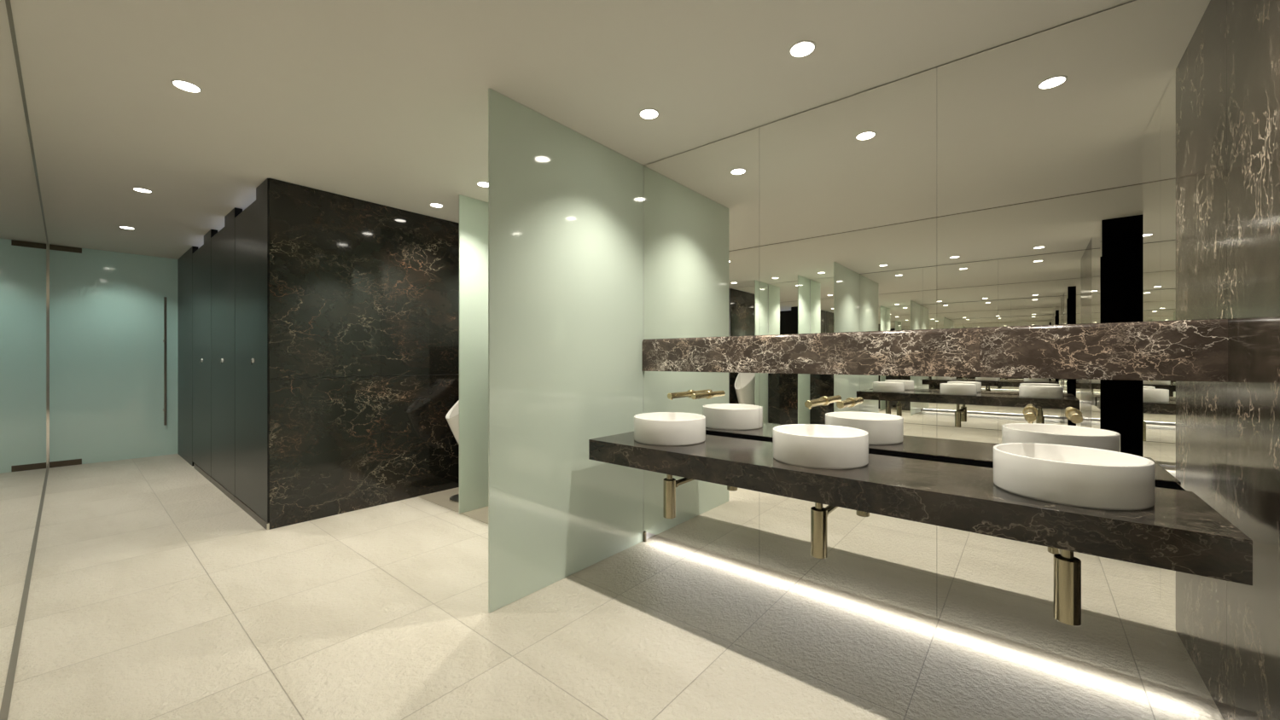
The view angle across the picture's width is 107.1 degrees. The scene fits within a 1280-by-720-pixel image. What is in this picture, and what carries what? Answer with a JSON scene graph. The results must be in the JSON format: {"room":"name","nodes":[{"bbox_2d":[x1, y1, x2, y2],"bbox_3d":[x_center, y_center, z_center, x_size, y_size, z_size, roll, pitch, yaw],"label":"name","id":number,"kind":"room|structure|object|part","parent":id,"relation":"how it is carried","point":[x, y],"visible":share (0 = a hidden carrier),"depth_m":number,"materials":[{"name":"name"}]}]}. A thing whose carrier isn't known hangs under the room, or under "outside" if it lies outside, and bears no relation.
{"room":"public restroom","nodes":[
{"label":"public restroom","id":0,"kind":"room"},
{"bbox_2d":[285,373,459,378],"bbox_3d":[-2.340,-0.049,4.294,0.029,2.697,1.637,0,0,40],"label":"wall","id":1,"kind":"structure","parent":0,"point":[458,374],"depth_m":4.13,"materials":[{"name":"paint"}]},
{"bbox_2d":[269,374,459,529],"bbox_3d":[-2.329,0.723,4.260,0.030,1.154,1.634,0,0,40],"label":"wall panel","id":2,"kind":"object","parent":1,"relation":"attached to","point":[338,445],"visible":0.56,"depth_m":4.08,"materials":[{"name":"black stone"}]},
{"bbox_2d":[269,178,459,378],"bbox_3d":[-2.329,-0.626,4.260,0.030,1.539,1.634,0,0,40],"label":"wall panel","id":3,"kind":"object","parent":1,"relation":"attached to","point":[358,288],"visible":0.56,"depth_m":4.08,"materials":[{"name":"black stone"}]},
{"bbox_2d":[418,487,488,523],"bbox_3d":[-1.053,1.298,3.943,2.338,0.004,0.501,0,0,40],"label":"floor","id":4,"kind":"structure","parent":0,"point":[442,498],"depth_m":4.28,"materials":[{"name":"tile"}]},
{"bbox_2d":[449,494,459,502],"bbox_3d":[-1.611,1.293,4.490,0.300,0.006,0.355,0,0,40],"label":"mat","id":5,"kind":"object","parent":4,"relation":"on","point":[456,497],"visible":0.3,"depth_m":4.42,"materials":[{"name":"grey rubber"}]},
{"bbox_2d":[459,194,488,513],"bbox_3d":[-1.360,-0.050,4.185,0.012,2.690,0.518,0,0,40],"label":"screen","id":6,"kind":"object","parent":4,"relation":"on","point":[473,212],"visible":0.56,"depth_m":4.08,"materials":[{"name":"green glass"}]},
{"bbox_2d":[10,0,1134,259],"bbox_3d":[-2.470,-1.457,3.841,12.500,0.120,3.180,0,0,40],"label":"ceiling","id":7,"kind":"structure","parent":0,"point":[385,102],"depth_m":2.32,"materials":[{"name":"white paint"}]},
{"bbox_2d":[118,226,134,229],"bbox_3d":[-5.410,-1.395,4.987,0.116,0.005,0.116,0,0,40],"label":"recessed light","id":8,"kind":"object","parent":7,"relation":"in","point":[123,227],"visible":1,"depth_m":4.98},
{"bbox_2d":[132,187,152,192],"bbox_3d":[-4.089,-1.395,3.886,0.116,0.005,0.116,0,0,40],"label":"recessed light","id":9,"kind":"object","parent":7,"relation":"in","point":[140,189],"visible":1,"depth_m":3.88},
{"bbox_2d":[170,79,202,93],"bbox_3d":[-2.310,-1.395,2.409,0.116,0.005,0.116,0,0,40],"label":"recessed light","id":10,"kind":"object","parent":7,"relation":"in","point":[183,84],"visible":1,"depth_m":2.40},
{"bbox_2d":[429,203,443,207],"bbox_3d":[-1.836,-1.395,4.264,0.116,0.005,0.116,0,0,40],"label":"recessed light","id":11,"kind":"object","parent":7,"relation":"in","point":[434,205],"visible":1,"depth_m":4.26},
{"bbox_2d":[477,181,488,186],"bbox_3d":[-1.237,-1.395,3.756,0.116,0.005,0.116,0,0,40],"label":"recessed light","id":12,"kind":"object","parent":7,"relation":"in","point":[480,183],"visible":0.72,"depth_m":3.74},
{"bbox_2d":[639,108,658,119],"bbox_3d":[0.051,-1.395,2.681,0.116,0.005,0.116,0,0,40],"label":"recessed light","id":13,"kind":"object","parent":7,"relation":"in","point":[647,113],"visible":1,"depth_m":2.68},
{"bbox_2d":[788,40,815,58],"bbox_3d":[0.728,-1.395,2.122,0.116,0.005,0.116,0,0,40],"label":"recessed light","id":14,"kind":"object","parent":7,"relation":"in","point":[804,48],"visible":1,"depth_m":2.12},
{"bbox_2d":[7,453,1223,719],"bbox_3d":[-2.470,1.360,3.841,12.500,0.120,3.180,0,0,40],"label":"floor","id":15,"kind":"structure","parent":0,"point":[153,595],"depth_m":2.21,"materials":[{"name":"tile"}]},
{"bbox_2d":[2,467,49,719],"bbox_3d":[-2.870,1.297,2.185,10.968,0.006,0.010,0,0,40],"label":"trim","id":16,"kind":"structure","parent":15,"relation":"on","point":[17,648],"depth_m":2.30,"materials":[{"name":"brown metal"}]},
{"bbox_2d":[177,245,198,466],"bbox_3d":[-5.913,-0.047,6.179,1.188,2.693,0.055,0,0,40],"label":"pilaster","id":17,"kind":"object","parent":15,"relation":"on","point":[185,261],"visible":0.86,"depth_m":6.15,"materials":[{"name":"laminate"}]},
{"bbox_2d":[192,244,203,475],"bbox_3d":[-5.176,0.000,5.551,0.749,2.600,0.057,0,0,40],"label":"door","id":18,"kind":"structure","parent":17,"relation":"attached to","point":[198,256],"depth_m":5.52,"materials":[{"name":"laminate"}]},
{"bbox_2d":[203,229,217,482],"bbox_3d":[-4.712,-0.047,5.185,0.430,2.693,0.059,0,0,40],"label":"pilaster","id":19,"kind":"object","parent":15,"relation":"on","point":[206,473],"visible":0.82,"depth_m":5.14,"materials":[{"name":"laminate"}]},
{"bbox_2d":[210,226,224,494],"bbox_3d":[-4.293,0.000,4.822,0.679,2.600,0.057,0,0,40],"label":"door","id":20,"kind":"structure","parent":15,"relation":"on","point":[218,240],"depth_m":4.80,"materials":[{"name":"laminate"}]},
{"bbox_2d":[224,207,242,502],"bbox_3d":[-3.852,-0.047,4.476,0.440,2.693,0.059,0,0,40],"label":"pilaster","id":21,"kind":"object","parent":15,"relation":"on","point":[229,218],"visible":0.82,"depth_m":4.44,"materials":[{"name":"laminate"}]},
{"bbox_2d":[234,200,255,519],"bbox_3d":[-3.397,0.000,4.083,0.761,2.600,0.057,0,0,40],"label":"door","id":22,"kind":"structure","parent":15,"relation":"on","point":[245,223],"depth_m":4.07,"materials":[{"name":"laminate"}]},
{"bbox_2d":[255,177,269,529],"bbox_3d":[-2.963,-0.047,3.742,0.341,2.693,0.059,0,0,40],"label":"pilaster","id":23,"kind":"object","parent":15,"relation":"on","point":[262,515],"visible":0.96,"depth_m":3.67,"materials":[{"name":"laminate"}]},
{"bbox_2d":[266,523,269,530],"bbox_3d":[-2.845,1.275,3.616,0.012,0.050,0.016,0,0,40],"label":"corner foot","id":24,"kind":"object","parent":15,"relation":"on","point":[268,524],"visible":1,"depth_m":3.61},
{"bbox_2d":[488,87,643,613],"bbox_3d":[-0.378,-0.048,2.911,0.012,2.694,1.251,0,0,40],"label":"glass wall","id":25,"kind":"structure","parent":15,"relation":"on","point":[566,208],"depth_m":2.77,"materials":[{"name":"green glass"}]},
{"bbox_2d":[643,531,645,542],"bbox_3d":[0.034,1.264,3.383,0.016,0.072,0.016,0,0,40],"label":"bracket","id":26,"kind":"object","parent":15,"relation":"on","point":[644,532],"visible":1,"depth_m":3.38,"materials":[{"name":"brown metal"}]},
{"bbox_2d":[645,532,655,539],"bbox_3d":[-2.085,-0.049,5.366,11.152,2.697,0.337,0,0,40],"label":"wall","id":27,"kind":"structure","parent":0,"point":[648,535],"depth_m":3.45,"materials":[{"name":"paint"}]},
{"bbox_2d":[642,335,753,372],"bbox_3d":[0.353,-0.035,3.116,0.852,0.224,0.026,0,0,40],"label":"band","id":28,"kind":"object","parent":27,"relation":"attached to","point":[729,354],"visible":1,"depth_m":3.07,"materials":[{"name":"brown stone"}]},
{"bbox_2d":[643,371,759,565],"bbox_3d":[0.372,0.653,3.111,0.891,1.149,0.010,0,0,40],"label":"mirror panel","id":29,"kind":"object","parent":27,"relation":"attached to","point":[717,518],"visible":0.64,"depth_m":3.04,"materials":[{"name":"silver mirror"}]},
{"bbox_2d":[667,389,712,400],"bbox_3d":[0.313,0.224,2.995,0.188,0.052,0.242,0,0,40],"label":"tap","id":30,"kind":"object","parent":29,"relation":"attached to","point":[707,394],"visible":1,"depth_m":2.99,"materials":[{"name":"gold metal"}]},
{"bbox_3d":[0.260,0.224,3.039,0.037,0.037,0.242,0,0,40],"label":"spout","id":31,"kind":"part","parent":30,"relation":"part of","materials":[{"name":"gold metal"}]},
{"bbox_3d":[0.385,0.224,2.976,0.037,0.037,0.180,0,0,40],"label":"handle","id":32,"kind":"part","parent":30,"relation":"part of","materials":[{"name":"gold metal"}]},
{"bbox_2d":[643,127,759,339],"bbox_3d":[0.372,-0.770,3.111,0.891,1.243,0.010,0,0,40],"label":"mirror panel","id":33,"kind":"object","parent":27,"relation":"attached to","point":[701,204],"visible":1,"depth_m":3.06,"materials":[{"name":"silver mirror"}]},
{"bbox_2d":[759,372,936,617],"bbox_3d":[1.065,0.653,2.539,0.904,1.149,0.010,0,0,40],"label":"mirror panel","id":34,"kind":"object","parent":27,"relation":"attached to","point":[892,561],"visible":0.71,"depth_m":2.46,"materials":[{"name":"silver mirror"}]},
{"bbox_2d":[804,396,855,408],"bbox_3d":[0.982,0.224,2.443,0.188,0.052,0.242,0,0,40],"label":"tap","id":35,"kind":"object","parent":34,"relation":"attached to","point":[823,401],"visible":1,"depth_m":2.43,"materials":[{"name":"gold metal"}]},
{"bbox_3d":[0.929,0.224,2.487,0.037,0.037,0.242,0,0,40],"label":"spout","id":36,"kind":"part","parent":35,"relation":"part of","materials":[{"name":"gold metal"}]},
{"bbox_3d":[1.054,0.224,2.424,0.037,0.037,0.180,0,0,40],"label":"handle","id":37,"kind":"part","parent":35,"relation":"part of","materials":[{"name":"gold metal"}]},
{"bbox_2d":[759,67,936,335],"bbox_3d":[1.065,-0.770,2.539,0.904,1.243,0.010,0,0,40],"label":"mirror panel","id":38,"kind":"object","parent":27,"relation":"attached to","point":[848,185],"visible":1,"depth_m":2.49,"materials":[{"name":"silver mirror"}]},
{"bbox_2d":[752,327,980,377],"bbox_3d":[1.110,-0.035,2.491,1.110,0.224,0.026,0,0,40],"label":"band","id":39,"kind":"object","parent":27,"relation":"attached to","point":[952,352],"visible":1,"depth_m":2.41,"materials":[{"name":"brown stone"}]},
{"bbox_2d":[643,0,1221,382],"bbox_3d":[1.063,-0.085,2.548,2.685,2.624,0.002,0,0,40],"label":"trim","id":40,"kind":"structure","parent":27,"relation":"attached to","point":[1135,0],"depth_m":2.20,"materials":[{"name":"black metal"}]},
{"bbox_2d":[705,432,1185,490],"bbox_3d":[1.047,0.526,2.493,2.424,0.110,0.083,0,0,40],"label":"mounting rail","id":41,"kind":"object","parent":27,"relation":"attached to","point":[713,434],"visible":0.14,"depth_m":2.24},
{"bbox_2d":[588,431,1252,585],"bbox_3d":[0.832,0.526,2.232,2.448,0.118,0.592,0,0,40],"label":"countertop","id":42,"kind":"structure","parent":41,"relation":"attached to","point":[1181,532],"depth_m":1.65,"materials":[{"name":"stone"}]},
{"bbox_2d":[634,412,705,446],"bbox_3d":[0.174,0.398,2.777,0.421,0.138,0.421,0,0,40],"label":"basin","id":43,"kind":"object","parent":42,"relation":"in","point":[657,428],"visible":1,"depth_m":2.61,"materials":[{"name":"white ceramic"}]},
{"bbox_2d":[663,474,694,518],"bbox_3d":[0.283,0.754,2.909,0.073,0.336,0.414,0,0,40],"label":"trap","id":44,"kind":"object","parent":42,"relation":"hanging from","point":[670,484],"visible":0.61,"depth_m":2.75,"materials":[{"name":"gold metal"}]},
{"bbox_2d":[663,477,675,518],"bbox_3d":[0.174,0.811,2.777,0.073,0.222,0.073,0,0,40],"label":"bottle","id":45,"kind":"object","parent":44,"relation":"on","point":[669,484],"depth_m":2.74,"materials":[{"name":"gold metal"}]},
{"bbox_2d":[772,424,868,469],"bbox_3d":[0.843,0.398,2.225,0.421,0.138,0.421,0,0,40],"label":"basin","id":46,"kind":"object","parent":42,"relation":"in","point":[805,445],"visible":1,"depth_m":2.06,"materials":[{"name":"white ceramic"}]},
{"bbox_2d":[810,502,837,558],"bbox_3d":[0.951,0.754,2.357,0.073,0.336,0.414,0,0,40],"label":"trap","id":47,"kind":"object","parent":42,"relation":"hanging from","point":[819,514],"visible":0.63,"depth_m":2.20,"materials":[{"name":"gold metal"}]},
{"bbox_2d":[810,506,827,558],"bbox_3d":[0.843,0.811,2.225,0.073,0.222,0.073,0,0,40],"label":"bottle","id":48,"kind":"object","parent":47,"relation":"on","point":[818,514],"depth_m":2.19,"materials":[{"name":"gold metal"}]},
{"bbox_2d":[1053,548,1081,626],"bbox_3d":[1.620,0.754,1.805,0.073,0.336,0.414,0,0,40],"label":"trap","id":49,"kind":"object","parent":42,"relation":"hanging from","point":[1067,567],"visible":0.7,"depth_m":1.65,"materials":[{"name":"gold metal"}]},
{"bbox_2d":[993,442,1155,510],"bbox_3d":[1.512,0.398,1.673,0.421,0.138,0.421,0,0,40],"label":"basin","id":50,"kind":"object","parent":42,"relation":"in","point":[1070,475],"visible":1,"depth_m":1.54,"materials":[{"name":"white ceramic"}]},
{"bbox_2d":[936,376,1226,703],"bbox_3d":[1.754,0.653,1.970,0.882,1.149,0.010,0,0,40],"label":"mirror panel","id":51,"kind":"object","parent":27,"relation":"attached to","point":[1165,627],"visible":0.71,"depth_m":1.89,"materials":[{"name":"silver mirror"}]},
{"bbox_2d":[1022,406,1082,424],"bbox_3d":[1.650,0.224,1.891,0.188,0.052,0.242,0,0,40],"label":"tap","id":52,"kind":"object","parent":51,"relation":"attached to","point":[1030,413],"visible":1,"depth_m":1.85,"materials":[{"name":"gold metal"}]},
{"bbox_3d":[1.598,0.224,1.935,0.037,0.037,0.242,0,0,40],"label":"spout","id":53,"kind":"part","parent":52,"relation":"part of","materials":[{"name":"gold metal"}]},
{"bbox_3d":[1.723,0.224,1.873,0.037,0.037,0.180,0,0,40],"label":"handle","id":54,"kind":"part","parent":52,"relation":"part of","materials":[{"name":"gold metal"}]},
{"bbox_2d":[936,0,1226,329],"bbox_3d":[1.754,-0.770,1.970,0.882,1.243,0.010,0,0,40],"label":"mirror panel","id":55,"kind":"object","parent":27,"relation":"attached to","point":[1081,163],"visible":1,"depth_m":1.91,"materials":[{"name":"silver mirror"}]},
{"bbox_2d":[980,319,1227,382],"bbox_3d":[1.814,-0.035,1.910,0.714,0.224,0.026,0,0,40],"label":"band","id":56,"kind":"object","parent":27,"relation":"attached to","point":[1184,350],"visible":1,"depth_m":1.86,"materials":[{"name":"brown stone"}]},
{"bbox_3d":[-3.484,-0.049,2.613,12.500,2.697,0.095,0,0,40],"label":"wall","id":57,"kind":"structure","parent":0,"visible":0},
{"bbox_2d":[0,0,47,719],"bbox_3d":[-2.876,-0.049,2.178,10.968,2.697,0.008,0,0,40],"label":"mirror panel","id":58,"kind":"object","parent":57,"relation":"attached to","point":[23,237],"visible":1,"depth_m":2.24,"materials":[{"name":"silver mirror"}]},
{"bbox_2d":[7,0,48,244],"bbox_3d":[-2.871,-1.394,2.183,10.968,0.006,0.006,0,0,40],"label":"trim","id":59,"kind":"structure","parent":57,"relation":"attached to","point":[8,1],"depth_m":2.48,"materials":[{"name":"brown metal"}]},
{"bbox_2d":[47,244,49,467],"bbox_3d":[-7.107,-0.049,5.679,0.016,2.697,0.018,0,0,40],"label":"trim","id":60,"kind":"structure","parent":57,"relation":"attached to","point":[48,244],"depth_m":5.68,"materials":[{"name":"silver metal"}]},
{"bbox_2d":[49,244,177,467],"bbox_3d":[-6.728,-0.049,6.103,0.088,2.695,1.139,0,0,40],"label":"door","id":61,"kind":"structure","parent":57,"relation":"in","point":[113,315],"depth_m":6.08,"materials":[{"name":"teal glass"}]},
{"bbox_3d":[-6.435,0.015,6.410,0.026,1.737,0.026,0,0,40],"label":"handle","id":62,"kind":"part","parent":61,"relation":"part of","materials":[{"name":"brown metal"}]},
{"bbox_3d":[-1.492,0.577,4.643,0.769,1.446,0.020,0,0,40],"label":"wall panel","id":63,"kind":"object","parent":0,"visible":0},
{"bbox_2d":[445,400,459,444],"bbox_3d":[-1.628,0.573,4.468,0.356,0.735,0.420,0,0,40],"label":"urinal","id":64,"kind":"object","parent":63,"relation":"attached to","point":[452,416],"visible":0.21,"depth_m":4.35,"materials":[{"name":"white ceramic"}]},
{"bbox_3d":[2.217,-0.049,0.760,1.348,2.697,1.964,0,0,40],"label":"wall","id":65,"kind":"structure","parent":0,"visible":0},
{"bbox_2d":[1214,0,1279,719],"bbox_3d":[1.948,-0.049,1.503,0.012,2.697,1.063,0,0,40],"label":"wall panel","id":66,"kind":"object","parent":65,"relation":"attached to","point":[1253,26],"visible":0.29,"depth_m":1.47,"materials":[{"name":"brown stone"}]}
]}

